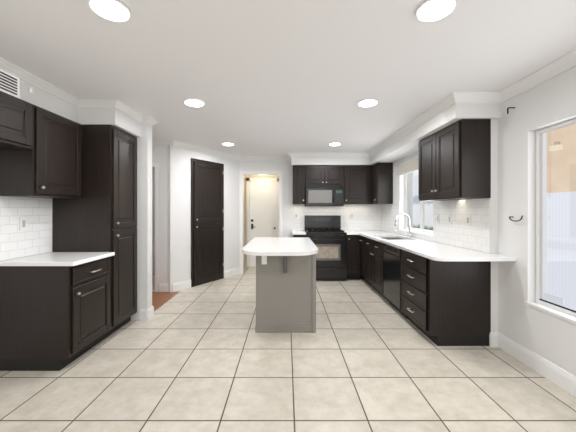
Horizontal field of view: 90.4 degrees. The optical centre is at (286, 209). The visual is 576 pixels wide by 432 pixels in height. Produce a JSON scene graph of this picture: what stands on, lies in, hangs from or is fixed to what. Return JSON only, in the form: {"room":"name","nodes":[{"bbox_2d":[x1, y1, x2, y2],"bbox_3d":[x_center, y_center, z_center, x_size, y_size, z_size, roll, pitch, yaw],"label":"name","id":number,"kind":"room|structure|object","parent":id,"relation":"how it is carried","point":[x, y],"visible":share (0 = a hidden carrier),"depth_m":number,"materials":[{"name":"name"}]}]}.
{"room":"kitchen","nodes":[
{"label":"kitchen","id":0,"kind":"room"},
{"bbox_2d":[19,79,140,136],"bbox_3d":[-2.110,-1.010,0.950,0.660,0.240,5.100,0,0,0],"label":"soffit","id":1,"kind":"structure","parent":0,"point":[112,116],"depth_m":2.97,"materials":[{"name":"white paint"}]},
{"bbox_2d":[0,69,32,97],"bbox_3d":[-2.159,-0.984,2.192,0.018,0.168,0.465,0,0,0],"label":"hvac air vent","id":2,"kind":"object","parent":1,"relation":"attached to","point":[9,84],"visible":0.9,"depth_m":2.23,"materials":[{"name":"white metal"}]},
{"bbox_2d":[131,123,151,319],"bbox_3d":[-2.725,0.110,3.560,2.050,2.480,0.120,0,0,0],"label":"wall","id":3,"kind":"structure","parent":0,"point":[144,220],"depth_m":3.50,"materials":[{"name":"white paint"}]},
{"bbox_2d":[133,117,157,125],"bbox_3d":[-2.672,-1.099,3.633,2.055,0.060,0.085,0,0,0],"label":"crown molding","id":4,"kind":"structure","parent":3,"relation":"attached to","point":[150,120],"depth_m":3.48,"materials":[{"name":"white paint"}]},
{"bbox_2d":[139,305,153,317],"bbox_3d":[-2.692,1.280,3.628,2.016,0.140,0.016,0,0,0],"label":"baseboard","id":5,"kind":"structure","parent":3,"relation":"attached to","point":[143,313],"depth_m":3.50,"materials":[{"name":"white paint"}]},
{"bbox_2d":[152,147,166,283],"bbox_3d":[-2.835,0.110,4.770,1.930,2.480,0.120,0,0,0],"label":"wall","id":6,"kind":"structure","parent":0,"point":[159,155],"depth_m":4.70,"materials":[{"name":"white paint"}]},
{"bbox_2d":[152,163,158,291],"bbox_3d":[-2.555,0.290,4.703,0.910,2.120,0.015,0,0,0],"label":"trim","id":7,"kind":"structure","parent":6,"relation":"attached to","point":[156,165],"depth_m":4.69,"materials":[{"name":"white paint"}]},
{"bbox_2d":[152,140,175,146],"bbox_3d":[-2.766,-1.087,4.675,1.868,0.085,0.070,0,0,0],"label":"crown molding","id":8,"kind":"structure","parent":6,"relation":"attached to","point":[155,143],"depth_m":4.67,"materials":[{"name":"white paint"}]},
{"bbox_2d":[159,283,173,291],"bbox_3d":[-1.976,1.280,4.702,0.229,0.140,0.016,0,0,0],"label":"baseboard","id":9,"kind":"structure","parent":6,"relation":"attached to","point":[163,287],"depth_m":4.69,"materials":[{"name":"white paint"}]},
{"bbox_2d":[152,292,178,310],"bbox_3d":[-2.755,1.348,4.165,1.990,0.004,1.090,0,0,0],"label":"floor","id":10,"kind":"structure","parent":0,"point":[159,299],"depth_m":4.40,"materials":[{"name":"brown wood"}]},
{"bbox_2d":[167,144,238,291],"bbox_3d":[-1.478,0.110,5.440,0.120,2.480,1.753,0,0,32],"label":"wall","id":11,"kind":"structure","parent":0,"point":[178,214],"depth_m":4.92,"materials":[{"name":"white paint"}]},
{"bbox_2d":[174,279,190,291],"bbox_3d":[-1.768,1.280,4.870,0.204,0.140,0.281,0,0,0],"label":"baseboard","id":12,"kind":"structure","parent":11,"relation":"attached to","point":[185,284],"depth_m":4.85,"materials":[{"name":"white paint"}]},
{"bbox_2d":[191,158,223,286],"bbox_3d":[-1.458,0.220,5.337,0.436,2.260,0.669,0,0,0],"label":"pantry doors","id":13,"kind":"structure","parent":11,"relation":"in","point":[207,221],"depth_m":5.28,"materials":[{"name":"brown wood"}]},
{"bbox_2d":[176,141,239,160],"bbox_3d":[-1.416,-1.087,5.360,0.908,0.085,1.260,0,0,0],"label":"crown molding","id":14,"kind":"structure","parent":11,"relation":"attached to","point":[182,145],"depth_m":5.25,"materials":[{"name":"white paint"}]},
{"bbox_2d":[224,267,239,277],"bbox_3d":[-1.114,1.280,5.882,0.286,0.140,0.429,0,0,0],"label":"baseboard","id":15,"kind":"structure","parent":11,"relation":"attached to","point":[227,273],"depth_m":5.85,"materials":[{"name":"white paint"}]},
{"bbox_2d":[244,175,278,266],"bbox_3d":[-0.540,0.110,6.560,1.160,2.480,0.720,0,0,0],"label":"wall","id":16,"kind":"structure","parent":0,"point":[261,176],"depth_m":6.82,"materials":[{"name":"beige paint"}]},
{"bbox_2d":[246,178,278,266],"bbox_3d":[-0.550,0.295,6.788,0.800,2.110,0.060,0,0,0],"label":"entry door","id":17,"kind":"structure","parent":16,"relation":"in","point":[262,207],"depth_m":6.80,"materials":[{"name":"white wood"}]},
{"bbox_2d":[0,267,575,431],"bbox_3d":[-0.700,1.380,2.750,6.200,0.060,9.100,0,0,0],"label":"floor","id":18,"kind":"structure","parent":0,"point":[365,357],"depth_m":2.27,"materials":[{"name":"tile"}]},
{"bbox_2d":[0,252,114,370],"bbox_3d":[-2.104,0.892,2.678,0.668,0.915,0.580,0,0,0],"label":"base cabinet","id":19,"kind":"object","parent":18,"relation":"on","point":[55,311],"visible":1,"depth_m":2.40,"materials":[{"name":"black wood"}]},
{"bbox_2d":[52,124,136,339],"bbox_3d":[-2.108,0.231,3.234,0.660,2.238,0.528,0,0,0],"label":"tall cabinet","id":20,"kind":"object","parent":18,"relation":"on","point":[100,215],"visible":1,"depth_m":2.97,"materials":[{"name":"black wood"}]},
{"bbox_2d":[255,257,315,332],"bbox_3d":[-0.010,0.911,3.723,0.667,0.878,1.486,0,0,0],"label":"kitchen island","id":21,"kind":"object","parent":18,"relation":"on","point":[285,284],"depth_m":3.15,"materials":[{"name":"grey"}]},
{"bbox_2d":[242,237,317,256],"bbox_3d":[-0.072,0.451,3.715,0.856,0.038,1.570,0,0,0],"label":"island countertop","id":22,"kind":"structure","parent":21,"relation":"on","point":[261,246],"depth_m":3.29,"materials":[{"name":"white stone"}]},
{"bbox_2d":[292,230,305,236],"bbox_3d":[0.248,0.892,5.748,0.260,0.915,0.660,0,0,0],"label":"base cabinet","id":23,"kind":"object","parent":18,"relation":"on","point":[298,233],"visible":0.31,"depth_m":5.47,"materials":[{"name":"black"}]},
{"bbox_2d":[305,215,346,279],"bbox_3d":[0.760,0.733,5.699,0.756,1.235,0.722,0,0,0],"label":"range","id":24,"kind":"object","parent":18,"relation":"on","point":[326,235],"visible":0.9,"depth_m":5.40,"materials":[{"name":"black metal"}]},
{"bbox_2d":[346,233,355,279],"bbox_3d":[1.284,0.911,5.764,0.283,0.878,0.628,0,0,0],"label":"base cabinet","id":25,"kind":"object","parent":18,"relation":"on","point":[351,237],"depth_m":5.45,"materials":[{"name":"black wood"}]},
{"bbox_2d":[356,233,363,279],"bbox_3d":[1.688,0.911,5.310,0.680,0.878,0.500,0,0,0],"label":"base cabinet","id":26,"kind":"object","parent":18,"relation":"on","point":[359,240],"depth_m":5.45,"materials":[{"name":"black wood"}]},
{"bbox_2d":[364,237,391,301],"bbox_3d":[1.717,0.911,4.661,0.623,0.878,1.018,0,0,0],"label":"base cabinet","id":27,"kind":"object","parent":18,"relation":"on","point":[373,251],"depth_m":4.58,"materials":[{"name":"black wood"}]},
{"bbox_2d":[383,243,407,318],"bbox_3d":[1.683,0.913,3.845,0.573,0.874,0.606,0,0,0],"label":"dishwasher","id":28,"kind":"object","parent":18,"relation":"on","point":[392,274],"visible":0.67,"depth_m":3.79,"materials":[{"name":"black metal"}]},
{"bbox_2d":[401,249,490,345],"bbox_3d":[1.719,0.911,3.189,0.618,0.878,0.698,0,0,0],"label":"base cabinet","id":29,"kind":"object","parent":18,"relation":"on","point":[445,294],"depth_m":2.84,"materials":[{"name":"black wood"}]},
{"bbox_2d":[352,230,507,260],"bbox_3d":[1.699,0.452,4.344,0.658,0.035,3.468,0,0,0],"label":"countertop","id":30,"kind":"structure","parent":29,"relation":"on","point":[434,251],"depth_m":3.15,"materials":[{"name":"white stone"}]},
{"bbox_2d":[388,237,407,240],"bbox_3d":[1.695,0.554,4.560,0.454,0.192,0.744,0,0,0],"label":"sink","id":31,"kind":"object","parent":30,"relation":"in","point":[389,238],"depth_m":4.58,"materials":[{"name":"silver metal"}]},
{"bbox_2d":[394,213,410,236],"bbox_3d":[1.852,0.242,4.599,0.266,0.385,0.129,0,0,0],"label":"faucet","id":32,"kind":"object","parent":30,"relation":"on","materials":[{"name":"silver metal"}]},
{"bbox_2d":[0,0,575,155],"bbox_3d":[-0.700,-1.160,2.750,6.200,0.060,9.100,0,0,0],"label":"ceiling","id":33,"kind":"structure","parent":0,"point":[271,77],"depth_m":2.13,"materials":[{"name":"white paint"}]},
{"bbox_2d":[0,57,79,105],"bbox_3d":[-2.142,-1.099,0.685,0.055,0.060,4.570,0,0,0],"label":"crown molding","id":34,"kind":"structure","parent":33,"relation":"attached to","point":[5,65],"depth_m":2.45,"materials":[{"name":"white paint"}]},
{"bbox_2d":[76,99,115,106],"bbox_3d":[-1.960,-1.099,2.942,0.300,0.060,0.055,0,0,0],"label":"crown molding","id":35,"kind":"structure","parent":33,"relation":"attached to","point":[83,102],"depth_m":2.94,"materials":[{"name":"white paint"}]},
{"bbox_2d":[88,0,131,21],"bbox_3d":[-0.985,-1.122,1.600,0.210,0.012,0.210,0,0,0],"label":"recessed light","id":36,"kind":"object","parent":33,"relation":"in","point":[115,10],"visible":0.96,"depth_m":1.59,"materials":[{"name":"white paint"}]},
{"bbox_2d":[184,99,204,106],"bbox_3d":[-0.967,-1.122,3.000,0.210,0.012,0.210,0,0,0],"label":"recessed light","id":37,"kind":"object","parent":33,"relation":"in","point":[194,102],"visible":0.94,"depth_m":2.97,"materials":[{"name":"white paint"}]},
{"bbox_2d":[222,142,233,145],"bbox_3d":[-0.997,-1.122,4.875,0.210,0.012,0.210,0,0,0],"label":"recessed light","id":38,"kind":"object","parent":33,"relation":"in","point":[228,144],"visible":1,"depth_m":4.87,"materials":[{"name":"white paint"}]},
{"bbox_2d":[288,153,367,156],"bbox_3d":[0.805,-1.087,5.685,1.550,0.085,0.070,0,0,0],"label":"crown molding","id":39,"kind":"structure","parent":33,"relation":"attached to","point":[289,154],"depth_m":5.68,"materials":[{"name":"white paint"}]},
{"bbox_2d":[329,142,340,145],"bbox_3d":[0.827,-1.122,4.875,0.210,0.012,0.210,0,0,0],"label":"recessed light","id":40,"kind":"object","parent":33,"relation":"in","point":[334,144],"visible":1,"depth_m":4.87,"materials":[{"name":"white paint"}]},
{"bbox_2d":[357,99,377,106],"bbox_3d":[0.852,-1.122,3.000,0.210,0.012,0.210,0,0,0],"label":"recessed light","id":41,"kind":"object","parent":33,"relation":"in","point":[367,102],"visible":0.94,"depth_m":2.97,"materials":[{"name":"white paint"}]},
{"bbox_2d":[368,92,459,156],"bbox_3d":[1.625,-1.087,4.225,0.070,0.085,2.990,0,0,0],"label":"crown molding","id":42,"kind":"structure","parent":33,"relation":"attached to","point":[453,98],"depth_m":3.43,"materials":[{"name":"white paint"}]},
{"bbox_2d":[415,0,457,21],"bbox_3d":[0.835,-1.122,1.600,0.210,0.012,0.210,0,0,0],"label":"recessed light","id":43,"kind":"object","parent":33,"relation":"in","point":[431,10],"visible":0.98,"depth_m":1.59,"materials":[{"name":"white paint"}]},
{"bbox_2d":[239,161,381,236],"bbox_3d":[0.620,0.110,6.140,3.280,2.480,0.120,0,0,0],"label":"wall","id":44,"kind":"structure","parent":0,"point":[285,167],"depth_m":6.08,"materials":[{"name":"white paint"}]},
{"bbox_2d":[239,171,282,273],"bbox_3d":[-0.543,0.260,6.132,0.915,2.180,0.135,0,0,0],"label":"trim","id":45,"kind":"structure","parent":44,"relation":"attached to","point":[241,173],"depth_m":6.06,"materials":[{"name":"white paint"}]},
{"bbox_2d":[240,157,291,160],"bbox_3d":[-0.450,-1.087,6.045,1.100,0.085,0.070,0,0,0],"label":"crown molding","id":46,"kind":"structure","parent":44,"relation":"attached to","point":[241,158],"depth_m":6.04,"materials":[{"name":"white paint"}]},
{"bbox_2d":[293,165,304,203],"bbox_3d":[0.256,-0.512,5.914,0.254,0.783,0.328,0,0,0],"label":"upper cabinet","id":47,"kind":"object","parent":44,"relation":"attached to","point":[298,170],"depth_m":5.75,"materials":[{"name":"black wood"}]},
{"bbox_2d":[305,165,344,184],"bbox_3d":[0.765,-0.707,5.914,0.760,0.393,0.328,0,0,0],"label":"upper cabinet","id":48,"kind":"object","parent":44,"relation":"attached to","point":[314,174],"depth_m":5.75,"materials":[{"name":"black wood"}]},
{"bbox_2d":[305,185,343,205],"bbox_3d":[0.765,-0.293,5.857,0.756,0.426,0.442,0,0,0],"label":"microwave","id":49,"kind":"object","parent":48,"relation":"attached to","point":[324,195],"visible":1,"depth_m":5.68,"materials":[{"name":"black metal"}]},
{"bbox_2d":[293,206,381,229],"bbox_3d":[1.074,0.179,6.074,1.888,0.508,0.008,0,0,0],"label":"tile backsplash","id":50,"kind":"structure","parent":44,"relation":"attached to","point":[367,218],"depth_m":6.07,"materials":[{"name":"white tile"}]},
{"bbox_2d":[344,165,372,203],"bbox_3d":[1.442,-0.512,5.914,0.590,0.783,0.328,0,0,0],"label":"upper cabinet","id":51,"kind":"object","parent":44,"relation":"attached to","point":[355,181],"depth_m":5.75,"materials":[{"name":"black wood"}]},
{"bbox_2d":[291,158,368,166],"bbox_3d":[0.865,-1.018,5.900,1.530,0.225,0.360,0,0,0],"label":"soffit","id":52,"kind":"structure","parent":0,"point":[294,161],"depth_m":5.72,"materials":[{"name":"white paint"}]},
{"bbox_2d":[369,103,497,164],"bbox_3d":[1.855,-1.018,4.440,0.390,0.225,3.280,0,0,0],"label":"soffit","id":53,"kind":"structure","parent":0,"point":[406,145],"depth_m":3.26,"materials":[{"name":"white paint"}]},
{"bbox_2d":[393,119,497,331],"bbox_3d":[2.145,0.110,4.520,0.230,2.480,3.360,0,0,0],"label":"wall","id":54,"kind":"structure","parent":0,"point":[399,189],"depth_m":2.84,"materials":[{"name":"white paint"}]},
{"bbox_2d":[372,163,392,203],"bbox_3d":[1.858,-0.511,5.764,0.340,0.783,0.628,0,0,0],"label":"upper cabinet","id":55,"kind":"object","parent":54,"relation":"attached to","point":[382,183],"visible":0.98,"depth_m":5.45,"materials":[{"name":"black wood"}]},
{"bbox_2d":[397,158,417,175],"bbox_3d":[2.002,-0.703,4.530,0.033,0.185,1.220,0,0,0],"label":"roman shade","id":56,"kind":"object","parent":54,"relation":"attached to","point":[408,167],"visible":0.62,"depth_m":4.68,"materials":[{"name":"fabric"}]},
{"bbox_2d":[399,229,433,236],"bbox_3d":[2.071,0.357,4.530,0.114,0.022,1.200,0,0,0],"label":"trim","id":57,"kind":"structure","parent":54,"relation":"attached to","point":[411,231],"depth_m":4.40,"materials":[{"name":"white paint"}]},
{"bbox_2d":[406,172,432,233],"bbox_3d":[2.195,-0.209,4.530,0.130,1.117,1.176,0,0,0],"label":"window","id":58,"kind":"structure","parent":54,"relation":"in","point":[421,222],"depth_m":4.73,"materials":[{"name":"white plastic"}]},
{"bbox_2d":[382,198,489,253],"bbox_3d":[2.024,0.158,4.461,0.008,0.551,3.234,0,0,0],"label":"tile backsplash","id":59,"kind":"structure","parent":54,"relation":"attached to","point":[459,232],"depth_m":3.38,"materials":[{"name":"white tile"}]},
{"bbox_2d":[436,214,439,222],"bbox_3d":[2.015,0.114,3.806,0.010,0.115,0.072,0,0,0],"label":"electrical outlet plate","id":60,"kind":"object","parent":59,"relation":"attached to","point":[437,215],"depth_m":3.79,"materials":[{"name":"white plastic"}]},
{"bbox_2d":[448,215,451,223],"bbox_3d":[2.015,0.114,3.531,0.010,0.115,0.072,0,0,0],"label":"electrical outlet plate","id":61,"kind":"object","parent":59,"relation":"attached to","point":[449,216],"depth_m":3.52,"materials":[{"name":"white plastic"}]},
{"bbox_2d":[466,215,470,225],"bbox_3d":[2.015,0.114,3.171,0.010,0.115,0.072,0,0,0],"label":"electrical outlet plate","id":62,"kind":"object","parent":59,"relation":"attached to","point":[468,220],"depth_m":3.16,"materials":[{"name":"white plastic"}]},
{"bbox_2d":[418,119,490,200],"bbox_3d":[1.858,-0.511,3.295,0.340,0.783,0.910,0,0,0],"label":"upper cabinet","id":63,"kind":"object","parent":54,"relation":"attached to","point":[454,161],"visible":1,"depth_m":2.89,"materials":[{"name":"black wood"}]},
{"bbox_2d":[460,91,499,102],"bbox_3d":[1.835,-1.087,2.765,0.330,0.085,0.070,0,0,0],"label":"crown molding","id":64,"kind":"structure","parent":54,"relation":"attached to","point":[465,97],"depth_m":2.76,"materials":[{"name":"white paint"}]},
{"bbox_2d":[498,66,575,376],"bbox_3d":[2.180,0.110,0.620,0.160,2.480,4.440,0,0,0],"label":"wall","id":65,"kind":"structure","parent":0,"point":[542,334],"depth_m":2.51,"materials":[{"name":"white paint"}]},
{"bbox_2d":[509,215,522,221],"bbox_3d":[2.083,0.076,2.581,0.051,0.058,0.170,0,0,0],"label":"hook","id":66,"kind":"object","parent":65,"relation":"attached to","point":[510,217],"visible":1,"depth_m":2.59,"materials":[{"name":"black metal"}]},
{"bbox_2d":[492,332,575,396],"bbox_3d":[2.080,1.280,0.620,0.040,0.140,4.440,0,0,0],"label":"baseboard","id":67,"kind":"structure","parent":65,"relation":"attached to","point":[557,375],"depth_m":2.37,"materials":[{"name":"white paint"}]},
{"bbox_2d":[496,49,575,102],"bbox_3d":[2.065,-1.087,0.600,0.070,0.085,4.400,0,0,0],"label":"crown molding","id":68,"kind":"structure","parent":65,"relation":"attached to","point":[564,63],"depth_m":2.32,"materials":[{"name":"white paint"}]},
{"bbox_2d":[524,301,575,323],"bbox_3d":[2.126,0.813,1.720,0.077,0.024,1.580,0,0,0],"label":"trim","id":69,"kind":"structure","parent":65,"relation":"attached to","point":[557,313],"depth_m":2.26,"materials":[{"name":"white paint"}]},
{"bbox_2d":[536,118,575,316],"bbox_3d":[2.212,0.058,1.720,0.095,1.492,1.537,0,0,0],"label":"window","id":70,"kind":"structure","parent":65,"relation":"in","point":[542,296],"depth_m":2.46,"materials":[{"name":"white plastic"}]},
{"bbox_3d":[-2.500,0.110,0.950,0.120,2.480,5.100,0,0,0],"label":"wall","id":71,"kind":"structure","parent":0,"visible":0},
{"bbox_2d":[0,91,35,150],"bbox_3d":[-2.274,-0.699,2.129,0.328,0.378,0.538,0,0,0],"label":"upper cabinet","id":72,"kind":"object","parent":71,"relation":"attached to","point":[17,116],"depth_m":2.26,"materials":[{"name":"brown wood"}]},
{"bbox_2d":[0,196,51,260],"bbox_3d":[-2.434,0.158,2.684,0.008,0.551,0.568,0,0,0],"label":"tile backsplash","id":73,"kind":"structure","parent":71,"relation":"attached to","point":[35,238],"depth_m":2.66,"materials":[{"name":"white tile"}]},
{"bbox_2d":[19,217,26,229],"bbox_3d":[-2.424,0.128,2.636,0.010,0.115,0.072,0,0,0],"label":"electrical outlet","id":74,"kind":"object","parent":73,"relation":"attached to","point":[22,223],"visible":1,"depth_m":2.63,"materials":[{"name":"white plastic"}]},
{"bbox_2d":[0,106,81,197],"bbox_3d":[-2.274,-0.504,2.684,0.328,0.768,0.568,0,0,0],"label":"upper cabinet","id":75,"kind":"object","parent":71,"relation":"attached to","point":[40,152],"depth_m":2.54,"materials":[{"name":"brown wood"}]},
{"bbox_3d":[3.500,1.775,2.000,2.200,0.050,12.000,0,0,0],"label":"ground","id":76,"kind":"structure","parent":0,"visible":0},
{"bbox_2d":[546,191,575,310],"bbox_3d":[3.575,0.760,2.000,0.050,1.980,9.000,0,0,0],"label":"fence","id":77,"kind":"object","parent":76,"relation":"on","point":[564,257],"depth_m":3.69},
{"bbox_2d":[546,124,575,192],"bbox_3d":[4.600,-1.450,2.000,0.200,6.400,12.000,0,0,0],"label":"stucco","id":78,"kind":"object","parent":76,"relation":"on","point":[564,177],"depth_m":4.78,"materials":[{"name":"beige paint"}]},
{"label":"outside","id":79,"kind":"structure","parent":0,"visible":0},
{"bbox_2d":[413,170,432,229],"bbox_3d":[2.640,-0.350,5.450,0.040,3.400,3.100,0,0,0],"label":"garden","id":80,"kind":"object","parent":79,"point":[416,207],"depth_m":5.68,"materials":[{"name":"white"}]}
]}

